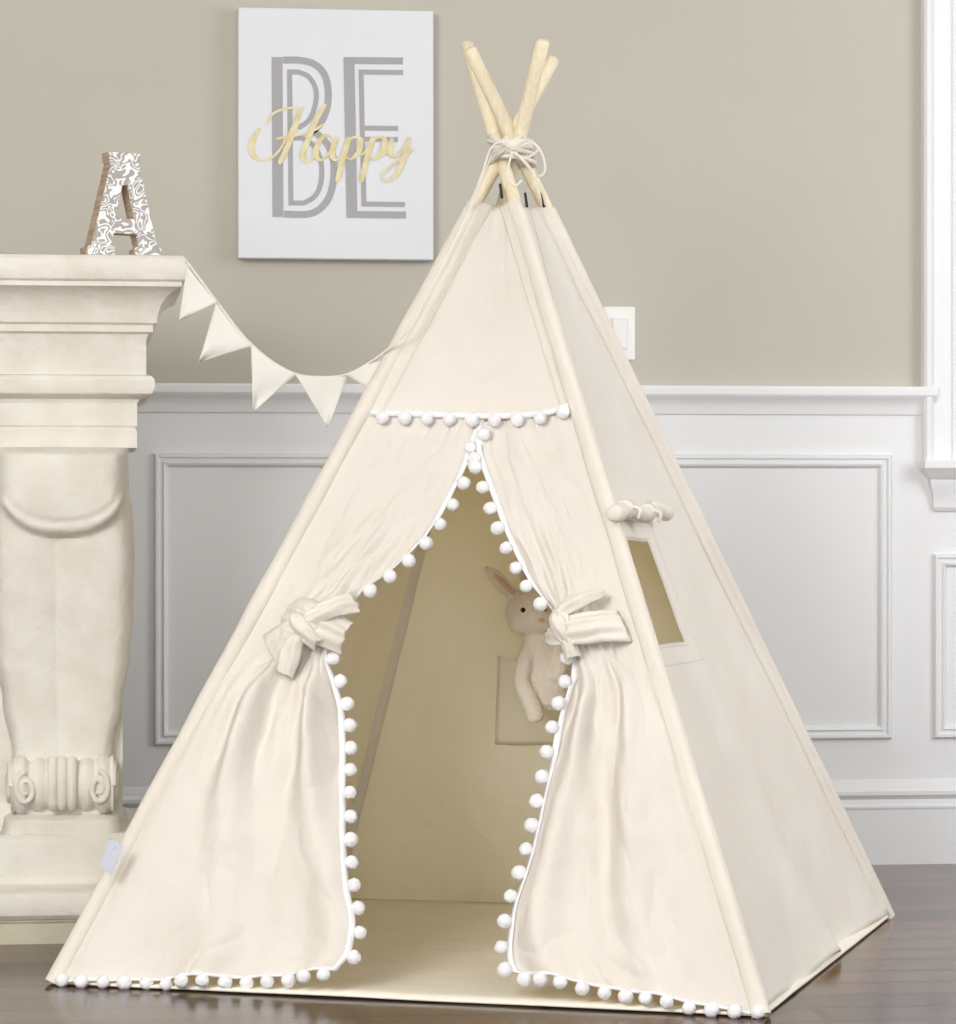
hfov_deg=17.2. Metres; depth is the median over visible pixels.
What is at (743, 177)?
wall
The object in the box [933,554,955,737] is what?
trim
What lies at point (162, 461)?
trim
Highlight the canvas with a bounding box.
[237,7,432,260]
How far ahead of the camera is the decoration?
5.68 m
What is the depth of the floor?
4.93 m
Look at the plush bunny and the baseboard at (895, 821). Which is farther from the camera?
the baseboard at (895, 821)
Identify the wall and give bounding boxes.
[0,0,920,386]
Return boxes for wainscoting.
[123,412,955,786]
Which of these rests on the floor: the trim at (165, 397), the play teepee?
the play teepee
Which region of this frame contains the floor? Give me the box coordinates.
[0,864,955,1023]
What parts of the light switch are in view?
rocker frame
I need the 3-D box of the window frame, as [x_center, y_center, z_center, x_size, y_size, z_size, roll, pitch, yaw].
[1.029,-0.910,6.849,0.138,1.600,0.034,0,0,-7]
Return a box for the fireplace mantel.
[0,254,187,944]
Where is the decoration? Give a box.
[80,152,161,254]
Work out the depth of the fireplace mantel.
5.62 m
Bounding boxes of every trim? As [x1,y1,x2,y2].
[137,383,937,414]
[154,453,891,744]
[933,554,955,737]
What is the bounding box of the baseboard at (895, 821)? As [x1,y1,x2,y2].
[123,779,955,864]
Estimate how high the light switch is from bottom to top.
0.114 m
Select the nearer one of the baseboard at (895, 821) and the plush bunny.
the plush bunny
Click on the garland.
(223, 337)
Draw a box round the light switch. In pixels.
[604,307,634,359]
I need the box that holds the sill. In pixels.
[919,459,955,510]
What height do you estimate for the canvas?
0.526 m
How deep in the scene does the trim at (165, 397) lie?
6.77 m
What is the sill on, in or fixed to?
attached to the wall
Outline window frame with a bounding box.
[921,0,955,459]
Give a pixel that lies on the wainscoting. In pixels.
(799, 546)
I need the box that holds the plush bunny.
[484,561,567,722]
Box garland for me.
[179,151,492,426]
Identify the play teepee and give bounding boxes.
[45,38,894,1018]

